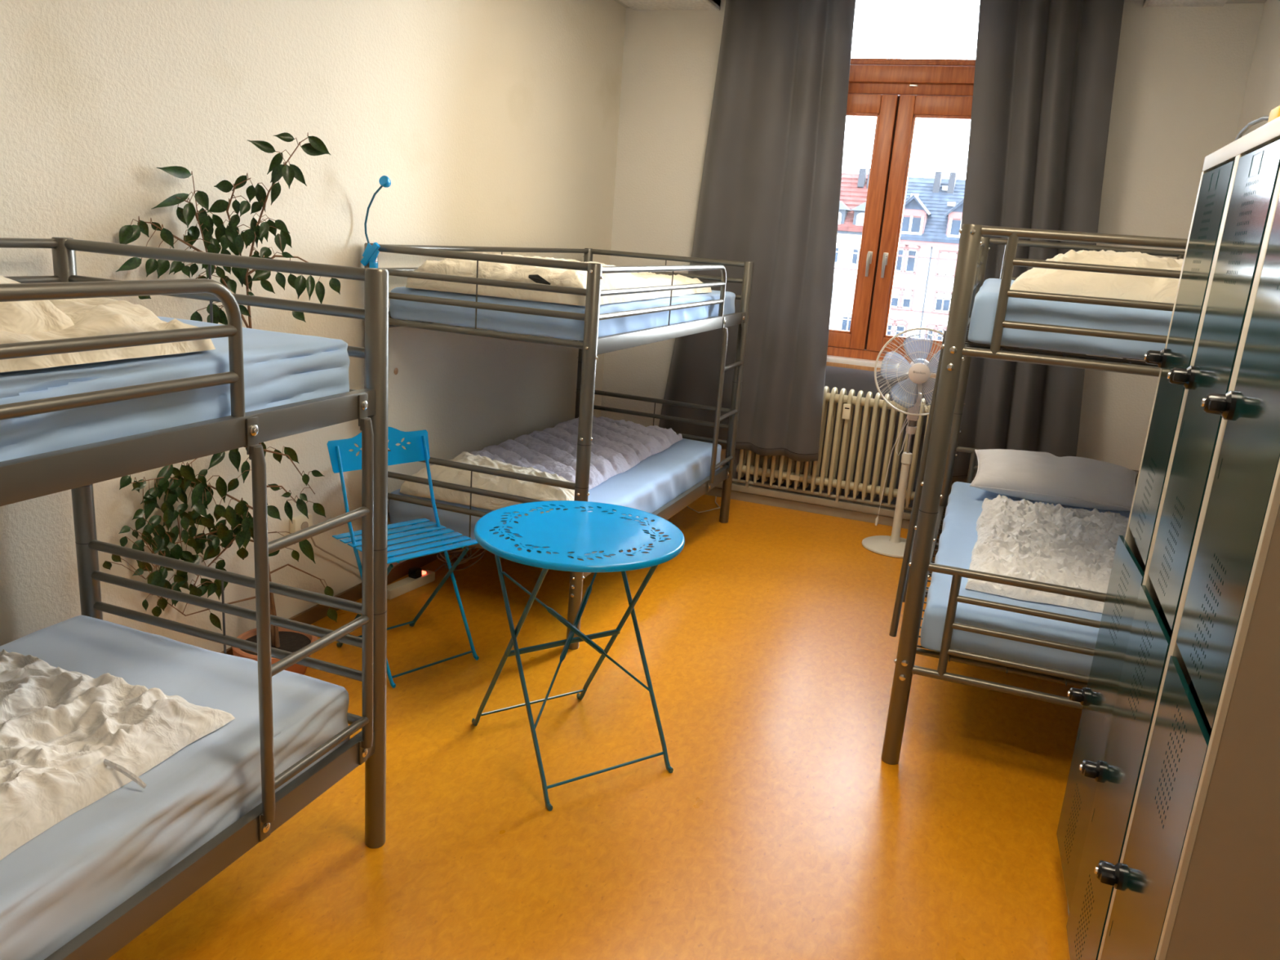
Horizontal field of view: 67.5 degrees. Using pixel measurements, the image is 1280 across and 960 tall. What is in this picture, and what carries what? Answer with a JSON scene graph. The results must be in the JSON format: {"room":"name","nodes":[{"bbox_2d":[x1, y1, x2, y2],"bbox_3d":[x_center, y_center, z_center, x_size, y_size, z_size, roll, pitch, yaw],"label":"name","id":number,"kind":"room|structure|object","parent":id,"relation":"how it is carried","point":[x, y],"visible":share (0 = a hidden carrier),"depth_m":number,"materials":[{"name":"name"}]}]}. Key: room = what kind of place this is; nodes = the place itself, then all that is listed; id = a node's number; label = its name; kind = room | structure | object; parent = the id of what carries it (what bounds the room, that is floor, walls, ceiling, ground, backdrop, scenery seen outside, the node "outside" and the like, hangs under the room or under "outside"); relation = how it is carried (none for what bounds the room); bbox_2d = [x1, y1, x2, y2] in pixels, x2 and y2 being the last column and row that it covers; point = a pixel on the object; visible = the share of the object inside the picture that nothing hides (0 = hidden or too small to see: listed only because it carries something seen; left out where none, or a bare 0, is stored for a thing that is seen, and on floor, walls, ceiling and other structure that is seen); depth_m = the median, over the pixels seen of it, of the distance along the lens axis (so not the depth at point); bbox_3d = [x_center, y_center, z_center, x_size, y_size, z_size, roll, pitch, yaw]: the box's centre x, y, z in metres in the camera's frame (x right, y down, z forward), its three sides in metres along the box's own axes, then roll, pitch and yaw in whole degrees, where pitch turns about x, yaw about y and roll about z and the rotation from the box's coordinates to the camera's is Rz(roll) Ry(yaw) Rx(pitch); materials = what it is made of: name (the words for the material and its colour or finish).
{"room":"dormitory","nodes":[
{"label":"dormitory","id":0,"kind":"room"},
{"bbox_2d":[0,0,626,653],"bbox_3d":[-1.413,-0.950,3.141,0.150,3.300,7.290,10,16,19],"label":"wall","id":1,"kind":"structure","parent":0,"point":[488,122],"depth_m":3.54,"materials":[{"name":"beige paint"}]},
{"bbox_2d":[288,512,312,533],"bbox_3d":[-1.306,0.177,3.695,0.034,0.080,0.100,10,16,19],"label":"wall socket","id":2,"kind":"object","parent":1,"relation":"attached to","point":[300,522],"visible":0.66,"depth_m":3.67,"materials":[{"name":"beige plastic"}]},
{"bbox_2d":[310,537,359,569],"bbox_3d":[-1.206,0.333,3.978,0.025,0.413,0.505,10,16,22],"label":"cable","id":3,"kind":"object","parent":2,"relation":"attached to","point":[312,539],"visible":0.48,"depth_m":3.88,"materials":[{"name":"beige plastic"}]},
{"bbox_2d":[219,544,456,655],"bbox_3d":[-1.508,0.655,3.386,0.014,0.065,6.790,10,16,19],"label":"baseboard","id":4,"kind":"structure","parent":1,"relation":"attached to","point":[312,615],"depth_m":4.09,"materials":[{"name":"brown wood"}]},
{"bbox_2d":[106,494,1082,959],"bbox_3d":[0.106,0.961,3.042,3.540,0.120,7.200,10,16,19],"label":"floor","id":5,"kind":"structure","parent":0,"point":[780,828],"depth_m":2.90,"materials":[{"name":"orange laminate"}]},
{"bbox_2d":[0,236,388,959],"bbox_3d":[-1.462,0.381,1.605,1.052,1.498,2.084,10,16,19],"label":"bunk bed","id":6,"kind":"object","parent":5,"relation":"on","point":[76,468],"visible":0.82,"depth_m":2.08,"materials":[{"name":"silver metal"}]},
{"bbox_2d":[0,315,349,462],"bbox_3d":[-1.425,-0.126,1.476,0.935,0.140,1.928,10,16,19],"label":"mattress","id":7,"kind":"object","parent":6,"relation":"on","point":[280,368],"visible":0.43,"depth_m":1.72,"materials":[{"name":"blue fabric"}]},
{"bbox_2d":[0,275,215,372],"bbox_3d":[-1.451,-0.250,1.417,0.908,0.122,1.765,10,16,19],"label":"duvet","id":8,"kind":"object","parent":7,"relation":"on","point":[28,321],"visible":0.59,"depth_m":1.65,"materials":[{"name":"beige fabric"}]},
{"bbox_2d":[0,614,350,959],"bbox_3d":[-1.492,0.715,1.700,0.933,0.163,1.917,10,16,19],"label":"mattress","id":9,"kind":"object","parent":6,"relation":"on","point":[55,886],"visible":0.71,"depth_m":2.00,"materials":[{"name":"blue fabric"}]},
{"bbox_2d":[0,648,235,860],"bbox_3d":[-1.522,0.619,1.564,0.793,0.087,1.607,10,16,19],"label":"duvet","id":10,"kind":"object","parent":9,"relation":"on","point":[69,740],"visible":1,"depth_m":1.99,"materials":[{"name":"white fabric"}]},
{"bbox_2d":[102,132,340,675],"bbox_3d":[-1.354,-0.172,3.081,0.759,1.836,0.312,-8,19,-39],"label":"potted ficus","id":11,"kind":"object","parent":5,"relation":"on","point":[240,520],"visible":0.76,"depth_m":3.06,"materials":[{"name":"plant"}]},
{"bbox_2d":[231,626,317,675],"bbox_3d":[-1.297,0.630,3.412,0.284,0.130,0.284,10,16,19],"label":"pot","id":12,"kind":"object","parent":11,"relation":"attached to","point":[288,640],"depth_m":3.41,"materials":[{"name":"ceramic"}]},
{"bbox_2d":[327,426,479,688],"bbox_3d":[-0.864,0.256,3.545,0.425,0.848,0.424,17,19,41],"label":"folding chair","id":13,"kind":"object","parent":5,"relation":"on","point":[342,460],"visible":0.66,"depth_m":3.58,"materials":[{"name":"blue metal"}]},
{"bbox_2d":[386,566,435,599],"bbox_3d":[-1.032,0.447,4.277,0.056,0.085,0.300,12,16,26],"label":"power strip","id":14,"kind":"object","parent":5,"relation":"on","point":[417,578],"visible":0.95,"depth_m":4.28,"materials":[{"name":"beige plastic"}]},
{"bbox_2d":[434,540,486,572],"bbox_3d":[-0.849,0.325,4.612,0.214,0.160,0.434,10,16,19],"label":"cable coil","id":15,"kind":"object","parent":5,"relation":"on","point":[456,552],"visible":0.41,"depth_m":4.54,"materials":[{"name":"black plastic"}]},
{"bbox_2d":[364,242,754,649],"bbox_3d":[-0.280,-0.344,4.712,1.052,1.498,2.084,10,16,20],"label":"bunk bed","id":16,"kind":"object","parent":5,"relation":"on","point":[592,345],"visible":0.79,"depth_m":3.85,"materials":[{"name":"silver metal"}]},
{"bbox_2d":[360,175,391,268],"bbox_3d":[-1.026,-0.992,3.726,0.117,0.371,0.052,10,16,19],"label":"lamp","id":17,"kind":"object","parent":16,"relation":"attached to","point":[371,253],"visible":0.94,"depth_m":3.73,"materials":[{"name":"blue metal"}]},
{"bbox_2d":[388,438,721,557],"bbox_3d":[-0.305,-0.007,4.811,0.915,0.157,1.934,10,16,20],"label":"mattress","id":18,"kind":"object","parent":16,"relation":"on","point":[658,479],"visible":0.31,"depth_m":4.55,"materials":[{"name":"blue fabric"}]},
{"bbox_2d":[400,451,588,515],"bbox_3d":[-0.576,-0.009,4.137,0.799,0.144,0.500,10,16,19],"label":"pillow","id":19,"kind":"object","parent":18,"relation":"on","point":[438,473],"visible":0.52,"depth_m":3.98,"materials":[{"name":"beige fabric"}]},
{"bbox_2d":[470,415,682,489],"bbox_3d":[-0.326,-0.173,4.975,0.749,0.074,1.604,10,16,19],"label":"quilt","id":20,"kind":"object","parent":18,"relation":"on","point":[617,446],"visible":0.76,"depth_m":4.86,"materials":[{"name":"white fabric"}]},
{"bbox_2d":[389,286,735,341],"bbox_3d":[-0.242,-0.849,4.590,0.916,0.131,1.938,10,16,20],"label":"mattress","id":21,"kind":"object","parent":16,"relation":"on","point":[493,320],"visible":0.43,"depth_m":3.79,"materials":[{"name":"blue fabric"}]},
{"bbox_2d":[405,252,711,306],"bbox_3d":[-0.254,-0.961,4.451,0.811,0.153,1.725,10,16,19],"label":"duvet","id":22,"kind":"object","parent":21,"relation":"on","point":[448,266],"visible":0.54,"depth_m":3.76,"materials":[{"name":"beige fabric"}]},
{"bbox_2d":[471,500,684,811],"bbox_3d":[-0.207,0.507,2.992,0.636,0.741,0.636,-6,18,-34],"label":"bistro table","id":23,"kind":"object","parent":5,"relation":"on","point":[606,529],"visible":1,"depth_m":2.89,"materials":[{"name":"blue metal"}]},
{"bbox_2d":[686,496,719,512],"bbox_3d":[0.418,0.151,5.943,0.290,0.022,0.227,-5,17,-30],"label":"cable","id":24,"kind":"object","parent":5,"relation":"on","point":[716,496],"visible":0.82,"depth_m":5.86,"materials":[{"name":"plastic"}]},
{"bbox_2d":[862,327,943,558],"bbox_3d":[1.494,-0.207,5.211,0.420,1.238,0.356,18,20,42],"label":"pedestal fan","id":25,"kind":"object","parent":5,"relation":"on","point":[919,371],"visible":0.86,"depth_m":5.16,"materials":[{"name":"white plastic"}]},
{"bbox_2d":[881,223,1187,764],"bbox_3d":[1.661,-0.044,3.706,1.054,1.709,2.070,9,15,18],"label":"bunk bed","id":26,"kind":"object","parent":5,"relation":"on","point":[932,491],"visible":0.53,"depth_m":2.89,"materials":[{"name":"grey metal"}]},
{"bbox_2d":[920,481,1130,675],"bbox_3d":[1.647,0.339,3.801,0.896,0.149,1.913,9,15,18],"label":"mattress","id":27,"kind":"object","parent":26,"relation":"on","point":[958,536],"visible":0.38,"depth_m":3.06,"materials":[{"name":"blue fabric"}]},
{"bbox_2d":[964,494,1128,613],"bbox_3d":[1.656,0.253,3.682,0.715,0.075,1.284,10,16,19],"label":"duvet","id":28,"kind":"object","parent":27,"relation":"on","point":[1040,542],"visible":0.73,"depth_m":3.56,"materials":[{"name":"fabric"}]},
{"bbox_2d":[969,448,1137,511],"bbox_3d":[1.934,-0.010,4.464,0.734,0.193,0.394,9,15,18],"label":"pillow","id":29,"kind":"object","parent":27,"relation":"on","point":[1037,476],"visible":0.94,"depth_m":4.36,"materials":[{"name":"white fabric"}]},
{"bbox_2d":[968,278,1172,359],"bbox_3d":[1.719,-0.617,3.550,0.896,0.153,1.915,9,15,18],"label":"mattress","id":30,"kind":"object","parent":26,"relation":"on","point":[1152,322],"visible":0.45,"depth_m":2.74,"materials":[{"name":"blue fabric"}]},
{"bbox_2d":[1009,249,1183,303],"bbox_3d":[1.742,-0.747,3.447,0.749,0.150,1.410,10,16,19],"label":"duvet","id":31,"kind":"object","parent":30,"relation":"on","point":[1114,286],"visible":0.66,"depth_m":2.91,"materials":[{"name":"beige fabric"}]},
{"bbox_2d":[1056,116,1279,959],"bbox_3d":[1.232,0.324,1.830,0.580,1.884,1.188,10,16,19],"label":"tall cabinet","id":32,"kind":"object","parent":5,"relation":"on","point":[1168,832],"visible":1,"depth_m":1.60,"materials":[{"name":"beige metal"}]},
{"bbox_2d":[1234,115,1269,141],"bbox_3d":[1.240,-0.685,1.888,0.080,0.035,0.314,10,16,19],"label":"cable","id":33,"kind":"object","parent":32,"relation":"on","point":[1249,125],"visible":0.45,"depth_m":1.88,"materials":[{"name":"white plastic"}]},
{"bbox_2d":[1267,105,1279,122],"bbox_3d":[1.167,-0.646,1.712,0.065,0.038,0.075,10,16,19],"label":"junction box","id":34,"kind":"object","parent":32,"relation":"on","point":[1274,113],"visible":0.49,"depth_m":1.71,"materials":[{"name":"plastic"}]},
{"bbox_2d":[600,0,1264,519],"bbox_3d":[1.419,-1.385,5.609,3.340,3.300,0.361,10,16,19],"label":"wall","id":35,"kind":"structure","parent":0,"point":[1182,73],"depth_m":5.26,"materials":[{"name":"white paint"}]},
{"bbox_2d":[704,481,911,528],"bbox_3d":[1.255,0.185,5.891,3.300,0.105,0.043,10,16,19],"label":"baseboard","id":36,"kind":"structure","parent":35,"relation":"attached to","point":[717,491],"depth_m":5.95,"materials":[{"name":"beige wood"}]},
{"bbox_2d":[732,386,931,511],"bbox_3d":[1.277,-0.200,5.802,1.420,0.695,0.157,10,16,19],"label":"radiator","id":37,"kind":"object","parent":35,"relation":"attached to","point":[754,464],"visible":0.59,"depth_m":5.78,"materials":[{"name":"beige metal"}]},
{"bbox_2d":[737,365,952,506],"bbox_3d":[1.336,-0.300,5.919,1.438,0.837,0.016,10,16,19],"label":"wall niche","id":38,"kind":"object","parent":35,"relation":"attached to","point":[849,379],"visible":0.21,"depth_m":5.86,"materials":[{"name":"grey paint"}]},
{"bbox_2d":[826,57,975,367],"bbox_3d":[1.421,-1.777,5.461,1.440,2.188,0.143,10,16,19],"label":"window","id":39,"kind":"structure","parent":35,"relation":"attached to","point":[926,88],"depth_m":5.44,"materials":[{"name":"brown wood"}]},
{"bbox_2d":[613,0,1266,10],"bbox_3d":[0.246,-2.030,2.026,3.340,0.414,6.865,10,16,19],"label":"ceiling","id":40,"kind":"structure","parent":0,"point":[636,5],"depth_m":5.44,"materials":[{"name":"paint"}]},
{"bbox_3d":[1.464,-2.769,4.992,2.180,0.040,0.040,10,16,19],"label":"track","id":41,"kind":"object","parent":40,"relation":"attached to","visible":0},
{"bbox_2d":[658,0,856,461],"bbox_3d":[0.676,-1.515,5.601,1.052,2.752,0.127,10,16,19],"label":"curtain","id":42,"kind":"object","parent":41,"relation":"hanging from","point":[770,192],"visible":0.84,"depth_m":5.55,"materials":[{"name":"grey fabric"}]},
{"bbox_2d":[951,0,1124,484],"bbox_3d":[2.072,-1.278,5.095,0.884,2.752,0.144,9,15,18],"label":"curtain","id":43,"kind":"object","parent":41,"relation":"hanging from","point":[1045,70],"visible":0.59,"depth_m":5.00,"materials":[{"name":"grey fabric"}]},
{"bbox_2d":[1234,0,1279,140],"bbox_3d":[1.833,-0.404,1.980,0.150,3.300,7.290,10,16,19],"label":"wall","id":44,"kind":"structure","parent":0,"point":[1262,93],"depth_m":4.42,"materials":[{"name":"white paint"}]},
{"label":"outside","id":45,"kind":"structure","parent":0,"visible":0},
{"bbox_3d":[23.597,-1.775,72.219,180.000,0.400,131.000,10,16,19],"label":"ground","id":46,"kind":"structure","parent":45,"visible":0},
{"bbox_2d":[829,168,870,330],"bbox_3d":[10.302,-16.981,84.637,22.250,20.750,10.600,10,16,19],"label":"house","id":47,"kind":"structure","parent":46,"relation":"on","point":[854,187],"depth_m":77.58,"materials":[{"name":"tile"}]},
{"bbox_2d":[887,171,965,340],"bbox_3d":[29.963,-13.765,77.911,19.700,20.780,10.011,10,16,19],"label":"house","id":48,"kind":"structure","parent":46,"relation":"on","point":[930,234],"depth_m":75.54,"materials":[{"name":"white stone"}]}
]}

